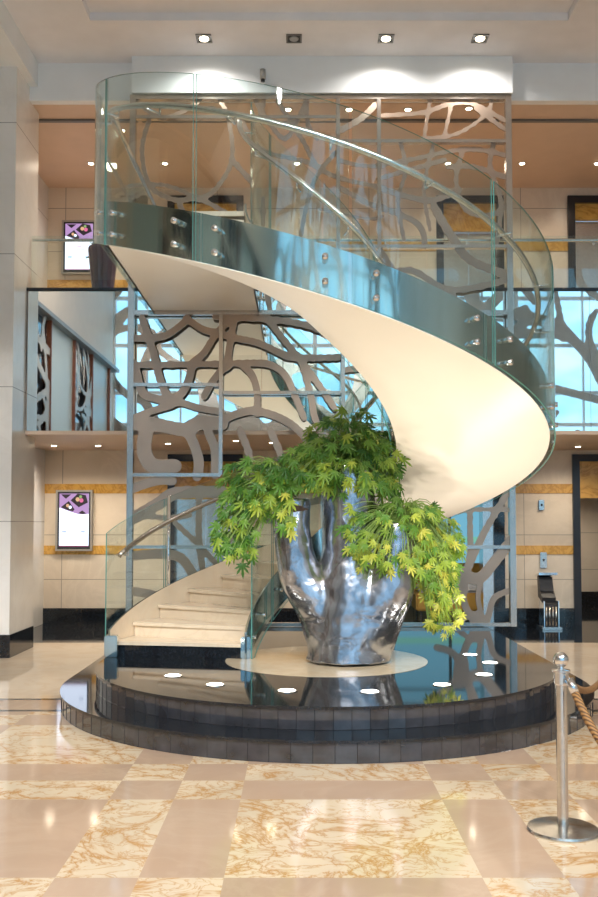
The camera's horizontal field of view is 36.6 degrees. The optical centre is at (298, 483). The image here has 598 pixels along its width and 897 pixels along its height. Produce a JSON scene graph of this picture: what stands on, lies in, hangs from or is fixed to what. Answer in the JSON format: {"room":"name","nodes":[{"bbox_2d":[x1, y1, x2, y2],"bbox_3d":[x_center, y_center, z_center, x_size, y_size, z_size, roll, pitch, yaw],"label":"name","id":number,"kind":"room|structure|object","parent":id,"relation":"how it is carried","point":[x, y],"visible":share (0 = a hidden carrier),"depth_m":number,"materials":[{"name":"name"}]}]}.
{"room":"hotel lobby","nodes":[
{"label":"hotel lobby","id":0,"kind":"room"},
{"bbox_2d":[32,174,48,627],"bbox_3d":[-4.400,-1.562,13.982,0.200,7.750,2.800,0,-3,0],"label":"wall","id":1,"kind":"structure","parent":0,"point":[42,247],"depth_m":15.05,"materials":[{"name":"white stone"}]},
{"bbox_2d":[0,626,33,657],"bbox_3d":[-5.322,2.081,11.912,3.355,0.290,1.015,0,-3,0],"label":"baseboard","id":2,"kind":"structure","parent":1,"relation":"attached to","point":[13,644],"depth_m":11.68,"materials":[{"name":"black stone"}]},
{"bbox_2d":[43,608,125,623],"bbox_3d":[-3.300,2.236,15.206,2.160,0.270,0.040,0,-3,0],"label":"baseboard","id":3,"kind":"structure","parent":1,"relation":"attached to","point":[50,615],"depth_m":15.19,"materials":[{"name":"black stone"}]},
{"bbox_2d":[44,546,148,553],"bbox_3d":[-3.300,1.127,15.264,2.160,0.150,0.022,0,-3,0],"label":"trim","id":4,"kind":"structure","parent":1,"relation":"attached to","point":[47,549],"depth_m":15.25,"materials":[{"name":"metal"}]},
{"bbox_2d":[45,484,166,492],"bbox_3d":[-3.300,0.093,15.310,2.160,0.160,0.022,0,-3,0],"label":"trim","id":5,"kind":"structure","parent":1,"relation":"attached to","point":[49,488],"depth_m":15.30,"materials":[{"name":"stone"}]},
{"bbox_2d":[0,606,597,896],"bbox_3d":[2.500,2.007,4.666,19.000,0.200,29.500,0,-3,0],"label":"floor","id":6,"kind":"structure","parent":0,"point":[83,814],"depth_m":5.25,"materials":[{"name":"beige"}]},
{"bbox_2d":[0,67,38,634],"bbox_3d":[-5.480,-1.580,12.081,3.640,7.620,1.000,0,-3,0],"label":"wall pier","id":7,"kind":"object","parent":6,"relation":"on","point":[19,119],"visible":0.8,"depth_m":11.73,"materials":[{"name":"white stone"}]},
{"bbox_2d":[60,626,594,763],"bbox_3d":[0.255,1.933,9.148,5.044,0.343,5.532,0,-3,0],"label":"fountain","id":8,"kind":"object","parent":6,"relation":"on","point":[128,700],"visible":0.81,"depth_m":7.18,"materials":[{"name":"black stone"}]},
{"bbox_2d":[163,674,182,677],"bbox_3d":[-1.121,1.712,8.052,0.170,0.006,0.170,0,-3,0],"label":"uplight","id":9,"kind":"object","parent":8,"relation":"on","point":[166,675],"visible":1,"depth_m":8.04,"materials":[{"name":"white glass"}]},
{"bbox_2d":[205,683,224,686],"bbox_3d":[-0.706,1.692,7.605,0.170,0.006,0.170,0,-3,0],"label":"uplight","id":10,"kind":"object","parent":8,"relation":"on","point":[207,684],"visible":1,"depth_m":7.59,"materials":[{"name":"white"}]},
{"bbox_2d":[277,688,296,692],"bbox_3d":[-0.097,1.680,7.333,0.170,0.006,0.170,0,-3,0],"label":"uplight","id":11,"kind":"object","parent":8,"relation":"on","point":[286,690],"visible":1,"depth_m":7.32,"materials":[{"name":"white"}]},
{"bbox_2d":[126,94,516,626],"bbox_3d":[0.290,-1.667,12.035,5.120,7.100,0.100,0,-3,0],"label":"screen","id":12,"kind":"object","parent":8,"relation":"on","point":[162,472],"visible":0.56,"depth_m":12.02,"materials":[{"name":"grey metal"}]},
{"bbox_2d":[93,72,557,658],"bbox_3d":[0.227,-1.056,9.623,4.501,5.674,5.645,0,-3,0],"label":"spiral staircase","id":13,"kind":"structure","parent":8,"relation":"on","point":[463,398],"depth_m":8.15,"materials":[{"name":"stone"}]},
{"bbox_2d":[274,463,418,664],"bbox_3d":[0.468,0.775,8.954,1.431,1.941,0.811,0,-3,0],"label":"planter","id":14,"kind":"object","parent":8,"relation":"on","point":[346,616],"visible":0.72,"depth_m":8.67,"materials":[{"name":"silver metal"}]},
{"bbox_2d":[208,451,312,577],"bbox_3d":[-0.340,0.300,8.896,0.989,1.277,0.726,-1,-3,26],"label":"plant","id":15,"kind":"object","parent":14,"relation":"in","point":[265,489],"visible":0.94,"depth_m":8.74,"materials":[{"name":"green plant"}]},
{"bbox_2d":[277,405,411,516],"bbox_3d":[0.407,-0.216,8.905,1.161,1.133,1.026,2,-4,-44],"label":"plant","id":16,"kind":"object","parent":14,"relation":"in","point":[356,447],"visible":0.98,"depth_m":8.77,"materials":[{"name":"green plant"}]},
{"bbox_2d":[335,498,466,640],"bbox_3d":[1.001,0.833,8.820,1.330,1.407,0.904,2,-3,-42],"label":"plant","id":17,"kind":"object","parent":14,"relation":"in","point":[433,557],"visible":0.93,"depth_m":8.68,"materials":[{"name":"green plant"}]},
{"bbox_2d":[359,689,380,693],"bbox_3d":[0.572,1.679,7.290,0.170,0.006,0.170,0,-3,0],"label":"uplight","id":18,"kind":"object","parent":8,"relation":"on","point":[368,691],"visible":1,"depth_m":7.27,"materials":[{"name":"white"}]},
{"bbox_2d":[432,683,451,686],"bbox_3d":[1.202,1.692,7.605,0.170,0.006,0.170,0,-3,0],"label":"uplight","id":19,"kind":"object","parent":8,"relation":"on","point":[433,684],"visible":1,"depth_m":7.59,"materials":[{"name":"white"}]},
{"bbox_2d":[462,653,477,655],"bbox_3d":[1.764,1.768,9.333,0.170,0.006,0.170,0,-3,0],"label":"uplight","id":20,"kind":"object","parent":8,"relation":"on","point":[464,654],"visible":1,"depth_m":9.32,"materials":[{"name":"white"}]},
{"bbox_2d":[474,673,493,676],"bbox_3d":[1.657,1.714,8.105,0.170,0.006,0.170,0,-3,0],"label":"uplight","id":21,"kind":"object","parent":8,"relation":"on","point":[476,674],"visible":1,"depth_m":8.09,"materials":[{"name":"white"}]},
{"bbox_2d":[481,661,498,663],"bbox_3d":[1.857,1.745,8.800,0.170,0.006,0.170,0,-3,0],"label":"uplight","id":22,"kind":"object","parent":8,"relation":"on","point":[483,662],"visible":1,"depth_m":8.79,"materials":[{"name":"white"}]},
{"bbox_2d":[412,563,478,617],"bbox_3d":[2.900,1.958,16.620,1.600,0.950,0.820,0,-3,0],"label":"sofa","id":23,"kind":"object","parent":6,"relation":"on","point":[471,593],"visible":0.19,"depth_m":16.25,"materials":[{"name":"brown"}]},
{"bbox_2d":[468,583,475,592],"bbox_3d":[3.285,1.902,16.492,0.730,0.150,0.560,0,-3,0],"label":"seat cushion","id":24,"kind":"object","parent":23,"relation":"on","point":[471,587],"depth_m":16.25,"materials":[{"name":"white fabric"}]},
{"bbox_2d":[535,573,562,629],"bbox_3d":[4.034,1.896,14.636,0.330,0.900,0.410,0,-3,0],"label":"stand","id":25,"kind":"object","parent":6,"relation":"on","point":[548,604],"visible":1,"depth_m":14.55,"materials":[{"name":"metal"}]},
{"bbox_2d":[535,573,556,576],"bbox_3d":[4.019,1.489,14.729,0.300,0.080,0.260,0,-3,0],"label":"tray","id":26,"kind":"object","parent":25,"relation":"on","point":[538,574],"depth_m":14.66,"materials":[{"name":"silver metal"}]},
{"bbox_2d":[527,652,597,842],"bbox_3d":[1.458,1.431,5.022,0.390,0.982,0.390,0,-3,0],"label":"stanchion","id":27,"kind":"object","parent":6,"relation":"on","point":[562,828],"visible":1,"depth_m":4.99,"materials":[{"name":"metal"}]},
{"bbox_2d":[565,678,597,743],"bbox_3d":[1.719,1.276,4.548,0.050,0.455,1.011,1,-3,-28],"label":"rope","id":28,"kind":"object","parent":27,"relation":"attached to","point":[573,689],"visible":1,"depth_m":4.88,"materials":[{"name":"brown fabric"}]},
{"bbox_2d":[569,677,597,693],"bbox_3d":[2.129,1.278,6.415,0.050,0.316,2.970,-1,-3,26],"label":"rope","id":29,"kind":"object","parent":27,"relation":"attached to","point":[583,690],"visible":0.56,"depth_m":5.82,"materials":[{"name":"brown fabric"}]},
{"bbox_2d":[2,0,597,62],"bbox_3d":[2.500,-8.378,1.245,19.000,4.350,22.350,0,-3,0],"label":"ceiling","id":30,"kind":"structure","parent":0,"point":[54,31],"depth_m":11.43,"materials":[{"name":"paint"}]},
{"bbox_2d":[0,0,37,86],"bbox_3d":[-5.425,-5.758,7.561,3.750,0.329,9.600,0,-3,0],"label":"ceiling beam","id":31,"kind":"structure","parent":30,"relation":"attached to","point":[14,50],"depth_m":11.50,"materials":[{"name":"white paint"}]},
{"bbox_2d":[195,34,211,42],"bbox_3d":[-1.225,-5.732,11.673,0.200,0.019,0.200,0,-3,0],"label":"recessed light","id":32,"kind":"object","parent":30,"relation":"in","point":[201,38],"visible":1,"depth_m":11.65,"materials":[{"name":"grey"}]},
{"bbox_2d":[286,34,301,42],"bbox_3d":[-0.065,-5.732,11.673,0.200,0.019,0.200,0,-3,0],"label":"recessed light","id":33,"kind":"object","parent":30,"relation":"in","point":[290,38],"visible":1,"depth_m":11.65,"materials":[{"name":"grey"}]},
{"bbox_2d":[131,56,512,102],"bbox_3d":[0.310,-5.466,12.257,5.100,0.500,0.290,0,-3,0],"label":"wall","id":34,"kind":"structure","parent":30,"relation":"attached to","point":[309,75],"depth_m":12.11,"materials":[{"name":"white paint"}]},
{"bbox_2d":[260,68,265,81],"bbox_3d":[-0.481,-5.426,12.060,0.076,0.160,0.096,0,-3,0],"label":"security camera","id":35,"kind":"object","parent":34,"relation":"attached to","point":[262,70],"visible":1,"depth_m":12.02,"materials":[{"name":"grey plastic"}]},
{"bbox_2d":[378,34,394,42],"bbox_3d":[1.122,-5.732,11.673,0.200,0.019,0.200,0,-3,0],"label":"recessed light","id":36,"kind":"object","parent":30,"relation":"in","point":[383,38],"visible":1,"depth_m":11.65,"materials":[{"name":"grey"}]},
{"bbox_2d":[471,34,488,42],"bbox_3d":[2.335,-5.732,11.673,0.200,0.019,0.200,0,-3,0],"label":"recessed light","id":37,"kind":"object","parent":30,"relation":"in","point":[477,38],"visible":1,"depth_m":11.66,"materials":[{"name":"grey"}]},
{"bbox_2d":[26,318,597,449],"bbox_3d":[3.850,-1.565,13.777,16.300,1.880,3.210,0,-3,0],"label":"ceiling","id":38,"kind":"structure","parent":0,"point":[44,445],"depth_m":14.38,"materials":[{"name":"paint"}]},
{"bbox_2d":[85,242,116,287],"bbox_3d":[-2.775,-3.032,12.904,0.461,0.913,0.516,1,-3,-24],"label":"planter","id":39,"kind":"object","parent":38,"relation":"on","point":[102,263],"visible":0.65,"depth_m":12.74,"materials":[{"name":"brown"}]},
{"bbox_2d":[26,291,597,430],"bbox_3d":[4.180,-1.638,12.133,15.636,1.880,0.022,0,-3,0],"label":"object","id":40,"kind":"object","parent":38,"relation":"attached to","point":[77,355],"visible":0.55,"depth_m":12.12,"materials":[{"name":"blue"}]},
{"bbox_2d":[27,288,597,290],"bbox_3d":[4.170,-2.596,12.416,15.660,0.040,0.520,0,-3,0],"label":"trim","id":41,"kind":"structure","parent":38,"relation":"on","point":[28,289],"depth_m":12.15,"materials":[{"name":"black"}]},
{"bbox_2d":[32,239,98,244],"bbox_3d":[-2.820,-2.990,12.332,1.640,0.740,0.088,0,-3,0],"label":"handrail","id":42,"kind":"object","parent":41,"relation":"on","point":[33,240],"visible":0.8,"depth_m":12.35,"materials":[{"name":"metal"}]},
{"bbox_2d":[309,239,504,243],"bbox_3d":[1.175,-2.990,12.332,3.350,0.740,0.088,0,-3,0],"label":"glass railing","id":43,"kind":"object","parent":41,"relation":"on","point":[316,240],"visible":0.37,"depth_m":12.35,"materials":[{"name":"glass"}]},
{"bbox_2d":[513,239,597,244],"bbox_3d":[7.440,-2.990,12.332,9.120,0.740,0.088,0,-3,0],"label":"handrail","id":44,"kind":"object","parent":41,"relation":"on","point":[515,240],"visible":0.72,"depth_m":12.35,"materials":[{"name":"metal"}]},
{"bbox_2d":[34,103,597,187],"bbox_3d":[3.850,-5.290,13.981,16.300,0.300,3.130,0,-3,0],"label":"ceiling","id":45,"kind":"structure","parent":0,"point":[555,155],"depth_m":13.91,"materials":[{"name":"paint"}]},
{"bbox_2d":[39,119,137,122],"bbox_3d":[-3.100,-5.171,12.920,1.600,0.029,0.060,0,-3,0],"label":"trim","id":46,"kind":"structure","parent":45,"relation":"attached to","point":[40,120],"depth_m":12.90,"materials":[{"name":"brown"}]},
{"bbox_2d":[29,63,597,104],"bbox_3d":[3.850,-5.452,12.362,16.300,0.520,0.120,0,-3,0],"label":"wall","id":47,"kind":"structure","parent":45,"relation":"attached to","point":[58,83],"depth_m":12.30,"materials":[{"name":"white paint"}]},
{"bbox_2d":[142,119,499,122],"bbox_3d":[0.310,-5.171,12.920,5.100,0.029,0.060,0,-3,0],"label":"trim","id":48,"kind":"structure","parent":45,"relation":"attached to","point":[341,120],"depth_m":12.90,"materials":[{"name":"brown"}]},
{"bbox_2d":[403,107,412,110],"bbox_3d":[1.515,-5.192,12.581,0.130,0.017,0.130,0,-3,0],"label":"recessed light","id":49,"kind":"object","parent":45,"relation":"in","point":[405,108],"visible":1,"depth_m":12.56,"materials":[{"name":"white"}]},
{"bbox_2d":[502,119,597,122],"bbox_3d":[7.450,-5.171,12.920,9.100,0.029,0.060,0,-3,0],"label":"trim","id":50,"kind":"structure","parent":45,"relation":"attached to","point":[513,120],"depth_m":12.90,"materials":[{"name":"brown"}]},
{"bbox_2d":[43,450,597,607],"bbox_3d":[3.800,0.913,15.400,16.400,2.930,0.250,0,-3,0],"label":"wall","id":51,"kind":"structure","parent":0,"point":[70,580],"depth_m":15.28,"materials":[{"name":"stone"}]},
{"bbox_2d":[55,490,92,550],"bbox_3d":[-3.783,0.628,15.242,0.613,1.024,0.090,0,-3,0],"label":"display screen","id":52,"kind":"object","parent":51,"relation":"attached to","point":[74,508],"visible":1,"depth_m":15.21,"materials":[{"name":"grey"}]},
{"bbox_2d":[167,454,242,583],"bbox_3d":[-1.585,0.948,15.398,1.270,2.860,0.350,0,-3,0],"label":"door","id":53,"kind":"structure","parent":51,"relation":"attached to","point":[177,572],"depth_m":15.37,"materials":[{"name":"black"}]},
{"bbox_2d":[269,608,299,621],"bbox_3d":[0.025,2.236,15.206,1.950,0.270,0.040,0,-3,0],"label":"baseboard","id":54,"kind":"structure","parent":51,"relation":"attached to","point":[286,614],"depth_m":15.19,"materials":[{"name":"black stone"}]},
{"bbox_2d":[479,493,505,621],"bbox_3d":[2.230,1.078,15.387,2.460,2.600,0.360,0,-3,0],"label":"cladding","id":55,"kind":"object","parent":51,"relation":"attached to","point":[495,583],"visible":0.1,"depth_m":15.22,"materials":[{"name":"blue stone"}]},
{"bbox_2d":[506,608,573,623],"bbox_3d":[3.960,2.236,15.206,1.320,0.270,0.040,0,-3,0],"label":"baseboard","id":56,"kind":"structure","parent":51,"relation":"attached to","point":[524,615],"depth_m":15.19,"materials":[{"name":"black stone"}]},
{"bbox_2d":[538,500,543,509],"bbox_3d":[4.091,0.368,15.276,0.090,0.170,0.044,0,-3,0],"label":"wall plate","id":57,"kind":"object","parent":51,"relation":"attached to","point":[540,502],"visible":1,"depth_m":15.26,"materials":[{"name":"metal"}]},
{"bbox_2d":[515,484,571,492],"bbox_3d":[3.960,0.093,15.310,1.320,0.160,0.022,0,-3,0],"label":"trim","id":58,"kind":"structure","parent":51,"relation":"attached to","point":[523,488],"depth_m":15.30,"materials":[{"name":"metal"}]},
{"bbox_2d":[540,552,546,567],"bbox_3d":[4.114,1.295,15.235,0.110,0.260,0.044,0,-3,0],"label":"wall plate","id":59,"kind":"object","parent":51,"relation":"attached to","point":[543,555],"visible":1,"depth_m":15.22,"materials":[{"name":"metal"}]},
{"bbox_2d":[516,546,572,553],"bbox_3d":[3.960,1.127,15.264,1.320,0.150,0.022,0,-3,0],"label":"trim","id":60,"kind":"structure","parent":51,"relation":"attached to","point":[519,549],"depth_m":15.25,"materials":[{"name":"stone"}]},
{"bbox_2d":[572,454,597,624],"bbox_3d":[5.510,0.948,15.398,1.780,2.860,0.350,0,-3,0],"label":"door","id":61,"kind":"structure","parent":51,"relation":"attached to","point":[584,466],"depth_m":15.26,"materials":[{"name":"black"}]},
{"bbox_2d":[47,188,597,287],"bbox_3d":[3.800,-3.762,15.606,16.400,2.610,0.250,0,-3,0],"label":"wall","id":62,"kind":"structure","parent":0,"point":[547,207],"depth_m":15.52,"materials":[{"name":"stone"}]},
{"bbox_2d":[61,220,93,274],"bbox_3d":[-3.748,-4.018,15.446,0.587,0.931,0.090,0,-3,0],"label":"display screen","id":63,"kind":"object","parent":62,"relation":"attached to","point":[73,254],"visible":0.88,"depth_m":15.41,"materials":[{"name":"grey"}]},
{"bbox_2d":[47,280,127,287],"bbox_3d":[-3.315,-3.323,15.460,2.130,0.300,0.022,0,-3,0],"label":"trim","id":64,"kind":"structure","parent":62,"relation":"attached to","point":[50,283],"depth_m":15.45,"materials":[{"name":"stone"}]},
{"bbox_2d":[167,195,243,210],"bbox_3d":[-1.600,-3.687,15.602,1.300,2.460,0.350,0,-3,0],"label":"door","id":65,"kind":"structure","parent":62,"relation":"in","point":[228,202],"depth_m":15.49,"materials":[{"name":"black"}]},
{"bbox_2d":[319,242,435,250],"bbox_3d":[0.700,-4.072,15.493,3.300,0.200,0.022,0,-3,0],"label":"trim","id":66,"kind":"structure","parent":62,"relation":"attached to","point":[333,244],"depth_m":15.48,"materials":[{"name":"metal"}]},
{"bbox_2d":[436,195,504,287],"bbox_3d":[2.925,-3.687,15.602,1.150,2.460,0.350,0,-3,0],"label":"door","id":67,"kind":"structure","parent":62,"relation":"in","point":[451,270],"depth_m":15.54,"materials":[{"name":"black"}]},
{"bbox_2d":[504,242,567,250],"bbox_3d":[4.050,-4.072,15.493,1.100,0.200,0.022,0,-3,0],"label":"trim","id":68,"kind":"structure","parent":62,"relation":"attached to","point":[524,246],"depth_m":15.48,"materials":[{"name":"metal"}]},
{"bbox_2d":[567,195,597,287],"bbox_3d":[5.500,-3.687,15.602,1.800,2.460,0.350,0,-3,0],"label":"door","id":69,"kind":"structure","parent":62,"relation":"in","point":[582,256],"depth_m":15.59,"materials":[{"name":"black"}]},
{"bbox_2d":[580,498,597,590],"bbox_3d":[7.975,0.991,17.173,8.050,2.930,3.200,0,-3,0],"label":"wall","id":70,"kind":"structure","parent":0,"point":[588,506],"depth_m":18.56,"materials":[{"name":"stone"}]},
{"bbox_2d":[582,591,597,605],"bbox_3d":[8.055,2.366,18.494,7.890,0.300,0.040,0,-3,0],"label":"baseboard","id":71,"kind":"structure","parent":70,"relation":"attached to","point":[589,598],"depth_m":18.48,"materials":[{"name":"black stone"}]},
{"bbox_3d":[2.325,1.051,18.522,3.250,2.930,0.100,0,-3,0],"label":"wall","id":72,"kind":"structure","parent":0,"visible":0},
{"bbox_2d":[440,505,478,562],"bbox_3d":[2.330,0.838,18.463,3.220,1.850,0.025,0,-3,0],"label":"window","id":73,"kind":"structure","parent":72,"relation":"in","point":[461,519],"depth_m":18.45,"materials":[{"name":"blue glass"}]},
{"bbox_3d":[12.150,-4.087,4.935,0.300,12.000,29.500,0,-3,0],"label":"wall","id":74,"kind":"structure","parent":0,"visible":0},
{"bbox_2d":[25,431,597,440],"bbox_3d":[4.170,-0.654,12.536,15.660,0.050,0.910,0,-3,0],"label":"trim","id":75,"kind":"structure","parent":74,"relation":"attached to","point":[42,435],"depth_m":12.36,"materials":[{"name":"paint"}]},
{"label":"outside","id":76,"kind":"structure","parent":0,"visible":0},
{"bbox_2d":[445,537,477,542],"bbox_3d":[2.330,1.151,18.420,3.220,0.120,0.025,0,-3,0],"label":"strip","id":77,"kind":"object","parent":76,"point":[465,538],"depth_m":18.41,"materials":[{"name":"teal glass"}]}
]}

